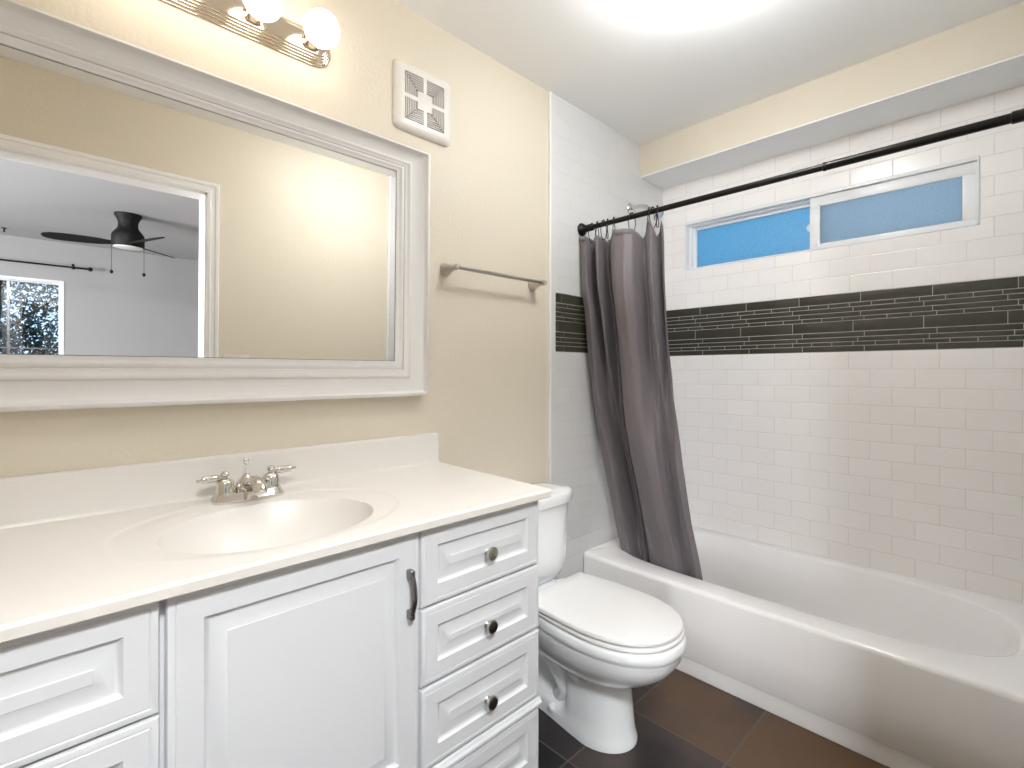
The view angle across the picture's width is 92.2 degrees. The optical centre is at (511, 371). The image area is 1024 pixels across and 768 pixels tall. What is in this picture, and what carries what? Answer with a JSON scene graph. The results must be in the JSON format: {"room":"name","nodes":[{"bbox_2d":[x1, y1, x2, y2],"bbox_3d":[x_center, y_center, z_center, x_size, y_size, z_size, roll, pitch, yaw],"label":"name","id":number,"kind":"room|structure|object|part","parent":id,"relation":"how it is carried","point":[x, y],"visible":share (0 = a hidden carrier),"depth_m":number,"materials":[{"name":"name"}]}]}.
{"room":"bathroom","nodes":[
{"label":"bathroom","id":0,"kind":"room"},
{"bbox_2d":[0,0,662,579],"bbox_3d":[-0.252,-0.018,1.867,3.036,2.455,0.128,0,0,-44],"label":"wall","id":1,"kind":"structure","parent":0,"point":[486,401],"depth_m":1.85,"materials":[{"name":"beige paint"}]},
{"bbox_2d":[0,0,430,411],"bbox_3d":[-0.734,-0.333,1.282,1.222,0.828,0.041,0,1,-44],"label":"wall mirror","id":2,"kind":"object","parent":1,"relation":"attached to","point":[173,232],"visible":1,"depth_m":1.22,"materials":[{"name":"white paint"}]},
{"bbox_2d":[0,433,440,530],"bbox_3d":[-0.727,0.271,1.303,1.293,0.108,0.035,0,0,-44],"label":"backsplash","id":3,"kind":"structure","parent":1,"relation":"attached to","point":[54,497],"depth_m":1.20,"materials":[{"name":"stone"}]},
{"bbox_2d":[161,0,339,67],"bbox_3d":[-0.719,-0.956,1.230,0.610,0.100,0.152,0,0,-44],"label":"vanity light","id":4,"kind":"object","parent":1,"relation":"attached to","point":[260,21],"visible":1,"depth_m":1.33,"materials":[{"name":"silver metal"}]},
{"bbox_2d":[243,5,263,25],"bbox_3d":[-0.681,-0.956,1.309,0.054,0.054,0.034,0,0,-44],"label":"socket","id":5,"kind":"object","parent":4,"relation":"attached to","point":[248,20],"depth_m":1.31,"materials":[{"name":"gold metal"}]},
{"bbox_3d":[-0.641,-0.956,1.268,0.095,0.095,0.096,0,0,-44],"label":"bulb","id":6,"kind":"part","parent":4,"relation":"part of","materials":[{"name":"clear glass"}]},
{"bbox_2d":[302,32,319,51],"bbox_3d":[-0.570,-0.956,1.416,0.054,0.054,0.034,0,0,-44],"label":"socket","id":7,"kind":"object","parent":4,"relation":"attached to","point":[307,46],"depth_m":1.41,"materials":[{"name":"gold metal"}]},
{"bbox_3d":[-0.530,-0.956,1.375,0.095,0.095,0.096,0,0,-44],"label":"bulb","id":8,"kind":"part","parent":4,"relation":"part of","materials":[{"name":"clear glass"}]},
{"bbox_2d":[393,58,449,146],"bbox_3d":[-0.308,-0.936,1.720,0.234,0.234,0.019,0,0,-44],"label":"air vent","id":9,"kind":"object","parent":1,"relation":"in","point":[421,100],"visible":1,"depth_m":1.70,"materials":[{"name":"white plastic"}]},
{"bbox_2d":[440,263,546,290],"bbox_3d":[-0.051,-0.373,1.927,0.507,0.050,0.081,0,0,-44],"label":"towel bar","id":10,"kind":"object","parent":1,"relation":"attached to","point":[446,269],"visible":1,"depth_m":1.85,"materials":[{"name":"silver metal"}]},
{"bbox_3d":[-0.215,-0.373,1.768,0.050,0.050,0.081,0,0,-44],"label":"post","id":11,"kind":"part","parent":10,"relation":"part of","materials":[{"name":"silver metal"}]},
{"bbox_3d":[0.113,-0.373,2.086,0.050,0.050,0.081,0,0,-44],"label":"post","id":12,"kind":"part","parent":10,"relation":"part of","materials":[{"name":"silver metal"}]},
{"bbox_2d":[548,91,550,481],"bbox_3d":[0.168,-0.018,2.188,0.010,2.455,0.011,0,0,-44],"label":"trim","id":13,"kind":"structure","parent":1,"relation":"attached to","point":[549,92],"depth_m":2.18,"materials":[{"name":"white"}]},
{"bbox_2d":[556,293,587,352],"bbox_3d":[0.534,-0.224,2.548,0.952,0.262,0.003,0,0,-44],"label":"trim","id":14,"kind":"structure","parent":1,"relation":"attached to","point":[561,326],"depth_m":2.29,"materials":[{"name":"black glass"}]},
{"bbox_2d":[627,203,663,220],"bbox_3d":[0.697,-0.839,2.567,0.064,0.128,0.191,0,0,-44],"label":"shower fixture","id":15,"kind":"object","parent":1,"relation":"attached to","point":[630,207],"visible":0.57,"depth_m":2.57,"materials":[{"name":"silver metal"}]},
{"bbox_3d":[0.678,-0.856,2.586,0.021,0.056,0.133,0,0,-44],"label":"arm","id":16,"kind":"part","parent":15,"relation":"part of","materials":[{"name":"silver metal"}]},
{"bbox_2d":[395,0,1023,144],"bbox_3d":[0.366,-1.295,1.336,3.186,0.100,1.751,0,0,-44],"label":"ceiling","id":17,"kind":"structure","parent":0,"point":[647,70],"depth_m":1.85,"materials":[{"name":"white paint"}]},
{"bbox_2d":[538,669,889,767],"bbox_3d":[0.366,1.260,1.336,3.186,0.100,1.751,0,0,-44],"label":"floor","id":18,"kind":"structure","parent":0,"point":[682,720],"depth_m":1.63,"materials":[{"name":"tile"}]},
{"bbox_2d":[0,501,541,767],"bbox_3d":[-0.546,0.776,1.104,1.238,0.867,0.572,0,0,-44],"label":"vanity cabinet","id":19,"kind":"object","parent":18,"relation":"on","point":[420,649],"visible":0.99,"depth_m":0.92,"materials":[{"name":"white wood"}]},
{"bbox_3d":[-0.679,0.433,0.628,0.378,0.176,0.017,0,0,-44],"label":"drawer","id":20,"kind":"part","parent":19,"relation":"part of","materials":[{"name":"white paint"}]},
{"bbox_3d":[-0.679,0.611,0.628,0.378,0.170,0.017,0,0,-44],"label":"drawer","id":21,"kind":"part","parent":19,"relation":"part of","materials":[{"name":"white paint"}]},
{"bbox_2d":[0,433,550,643],"bbox_3d":[-0.540,0.340,1.114,1.299,0.245,0.567,0,0,-44],"label":"countertop","id":22,"kind":"structure","parent":19,"relation":"on","point":[77,546],"depth_m":1.09,"materials":[{"name":"stone"}]},
{"bbox_2d":[196,458,295,504],"bbox_3d":[-0.673,0.272,1.263,0.196,0.104,0.138,0,0,-10],"label":"sink faucet","id":23,"kind":"object","parent":22,"relation":"on","point":[248,488],"visible":1,"depth_m":1.23,"materials":[{"name":"silver metal"}]},
{"bbox_3d":[-0.738,0.262,1.203,0.019,0.020,0.060,0,0,40],"label":"lever","id":24,"kind":"part","parent":23,"relation":"part of","materials":[{"name":"silver metal"}]},
{"bbox_3d":[-0.716,0.274,1.228,0.046,0.056,0.046,0,0,-44],"label":"handle","id":25,"kind":"part","parent":23,"relation":"part of","materials":[{"name":"silver metal"}]},
{"bbox_3d":[-0.684,0.242,1.267,0.014,0.045,0.014,0,0,-44],"label":"lift rod","id":26,"kind":"part","parent":23,"relation":"part of","materials":[{"name":"silver metal"}]},
{"bbox_3d":[-0.677,0.312,1.266,0.168,0.024,0.080,0,0,-44],"label":"plate","id":27,"kind":"part","parent":23,"relation":"part of","materials":[{"name":"silver metal"}]},
{"bbox_3d":[-0.659,0.284,1.242,0.054,0.052,0.120,0,0,-44],"label":"spout","id":28,"kind":"part","parent":23,"relation":"part of","materials":[{"name":"silver metal"}]},
{"bbox_3d":[-0.638,0.274,1.304,0.046,0.056,0.046,0,0,-44],"label":"handle","id":29,"kind":"part","parent":23,"relation":"part of","materials":[{"name":"silver metal"}]},
{"bbox_3d":[-0.612,0.260,1.325,0.060,0.019,0.021,0,0,-44],"label":"lever","id":30,"kind":"part","parent":23,"relation":"part of","materials":[{"name":"silver metal"}]},
{"bbox_3d":[-0.373,0.614,0.924,0.459,0.538,0.017,0,0,-44],"label":"door","id":31,"kind":"part","parent":19,"relation":"part of","materials":[{"name":"white paint"}]},
{"bbox_3d":[-0.213,0.475,1.049,0.014,0.106,0.029,0,0,-44],"label":"handle","id":32,"kind":"part","parent":19,"relation":"part of","materials":[{"name":"grey metal"}]},
{"bbox_3d":[-0.068,0.793,1.220,0.380,0.180,0.017,0,0,-44],"label":"drawer","id":33,"kind":"part","parent":19,"relation":"part of","materials":[{"name":"white paint"}]},
{"bbox_3d":[-0.068,0.611,1.220,0.380,0.170,0.017,0,0,-44],"label":"drawer","id":34,"kind":"part","parent":19,"relation":"part of","materials":[{"name":"white paint"}]},
{"bbox_3d":[-0.068,0.433,1.220,0.380,0.176,0.017,0,0,-44],"label":"drawer","id":35,"kind":"part","parent":19,"relation":"part of","materials":[{"name":"white paint"}]},
{"bbox_3d":[-0.371,0.899,0.923,1.238,0.024,0.025,0,0,-44],"label":"ledge molding","id":36,"kind":"part","parent":19,"relation":"part of","materials":[{"name":"white paint"}]},
{"bbox_3d":[-0.053,0.808,1.208,0.033,0.033,0.022,0,0,-44],"label":"knob","id":37,"kind":"part","parent":19,"relation":"part of","materials":[{"name":"silver metal"}]},
{"bbox_3d":[-0.053,0.622,1.208,0.033,0.033,0.022,0,0,-44],"label":"knob","id":38,"kind":"part","parent":19,"relation":"part of","materials":[{"name":"silver metal"}]},
{"bbox_3d":[-0.053,0.443,1.208,0.033,0.033,0.022,0,0,-44],"label":"knob","id":39,"kind":"part","parent":19,"relation":"part of","materials":[{"name":"silver metal"}]},
{"bbox_3d":[-0.044,0.808,1.200,0.026,0.026,0.004,0,0,-44],"label":"knob","id":40,"kind":"part","parent":19,"relation":"part of","materials":[{"name":"grey metal"}]},
{"bbox_3d":[-0.044,0.622,1.200,0.026,0.026,0.004,0,0,-44],"label":"knob","id":41,"kind":"part","parent":19,"relation":"part of","materials":[{"name":"grey metal"}]},
{"bbox_3d":[-0.044,0.443,1.200,0.026,0.026,0.004,0,0,-44],"label":"knob","id":42,"kind":"part","parent":19,"relation":"part of","materials":[{"name":"silver metal"}]},
{"bbox_3d":[-0.068,1.000,1.220,0.380,0.170,0.017,0,0,-44],"label":"drawer","id":43,"kind":"part","parent":19,"relation":"part of","materials":[{"name":"white paint"}]},
{"bbox_2d":[530,482,685,753],"bbox_3d":[0.243,0.839,1.739,0.416,0.742,0.741,0,0,-44],"label":"toilet","id":44,"kind":"object","parent":18,"relation":"on","point":[600,640],"visible":0.74,"depth_m":1.59,"materials":[{"name":"white ceramic"}]},
{"bbox_3d":[0.057,0.494,1.931,0.416,0.054,0.206,0,0,-44],"label":"tank lid","id":45,"kind":"part","parent":44,"relation":"part of","materials":[{"name":"white ceramic"}]},
{"bbox_3d":[0.056,0.672,1.933,0.390,0.300,0.182,0,0,-44],"label":"tank","id":46,"kind":"part","parent":44,"relation":"part of","materials":[{"name":"white ceramic"}]},
{"bbox_3d":[0.322,0.793,1.657,0.364,0.019,0.494,0,0,-44],"label":"lid","id":47,"kind":"part","parent":44,"relation":"part of","materials":[{"name":"white plastic"}]},
{"bbox_3d":[0.320,0.813,1.660,0.366,0.014,0.510,0,0,-44],"label":"seat","id":48,"kind":"part","parent":44,"relation":"part of","materials":[{"name":"white plastic"}]},
{"bbox_2d":[584,526,1023,767],"bbox_3d":[1.128,1.004,2.071,0.765,0.295,1.498,0,0,-44],"label":"bathtub","id":49,"kind":"object","parent":18,"relation":"on","point":[932,673],"visible":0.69,"depth_m":1.76,"materials":[{"name":"white ceramic"}]},
{"bbox_2d":[676,657,936,767],"bbox_3d":[0.863,1.177,1.816,0.012,0.066,1.498,0,0,-44],"label":"baseboard","id":50,"kind":"structure","parent":49,"relation":"attached to","point":[890,757],"depth_m":1.67,"materials":[{"name":"white ceramic"}]},
{"bbox_2d":[663,85,1023,602],"bbox_3d":[1.441,-0.018,2.388,0.120,2.455,1.736,0,0,-44],"label":"wall","id":51,"kind":"structure","parent":0,"point":[910,463],"depth_m":2.16,"materials":[{"name":"tile"}]},
{"bbox_2d":[640,2,1023,188],"bbox_3d":[1.317,-1.155,2.249,0.248,0.180,1.510,0,0,-44],"label":"soffit","id":52,"kind":"object","parent":51,"relation":"attached to","point":[983,56],"depth_m":2.03,"materials":[{"name":"beige paint"}]},
{"bbox_2d":[685,156,979,269],"bbox_3d":[1.429,-0.706,2.379,0.095,0.266,1.206,0,0,-44],"label":"window","id":53,"kind":"structure","parent":51,"relation":"in","point":[946,196],"depth_m":2.24,"materials":[{"name":"blue glass"}]},
{"bbox_3d":[1.261,-0.696,2.582,0.004,0.219,0.613,0,0,-44],"label":"pane","id":54,"kind":"part","parent":53,"relation":"part of","materials":[{"name":"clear glass"}]},
{"bbox_3d":[1.624,-0.692,2.138,0.004,0.192,0.510,0,0,-44],"label":"pane","id":55,"kind":"part","parent":53,"relation":"part of","materials":[{"name":"blue glass"}]},
{"bbox_3d":[1.621,-0.700,2.139,0.022,0.248,0.580,0,0,-44],"label":"sash","id":56,"kind":"part","parent":53,"relation":"part of","materials":[{"name":"white plastic"}]},
{"bbox_2d":[666,276,1023,355],"bbox_3d":[1.406,-0.224,2.341,0.002,0.262,1.496,0,0,-44],"label":"accent tile band","id":57,"kind":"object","parent":51,"relation":"attached to","point":[982,318],"depth_m":2.17,"materials":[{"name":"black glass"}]},
{"bbox_3d":[0.879,-0.018,0.699,3.036,2.455,0.123,0,0,-44],"label":"wall","id":58,"kind":"structure","parent":0,"visible":0},
{"bbox_2d":[578,108,1023,235],"bbox_3d":[0.851,-0.675,1.803,0.062,0.062,1.498,0,0,-44],"label":"shower rod","id":59,"kind":"object","parent":58,"relation":"attached to","point":[1017,116],"visible":0.99,"depth_m":1.56,"materials":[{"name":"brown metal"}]},
{"bbox_2d":[579,218,702,579],"bbox_3d":[0.555,0.152,2.229,0.330,1.593,0.491,0,0,-29],"label":"shower curtain","id":60,"kind":"object","parent":59,"relation":"hanging from","point":[623,276],"visible":0.94,"depth_m":2.17,"materials":[{"name":"grey fabric"}]},
{"bbox_2d":[656,205,658,227],"bbox_3d":[0.607,-0.649,2.055,0.009,0.095,0.039,0,0,23],"label":"curtain ring","id":61,"kind":"object","parent":59,"relation":"hanging from","point":[657,205],"visible":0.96,"depth_m":2.05,"materials":[{"name":"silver metal"}]}
]}

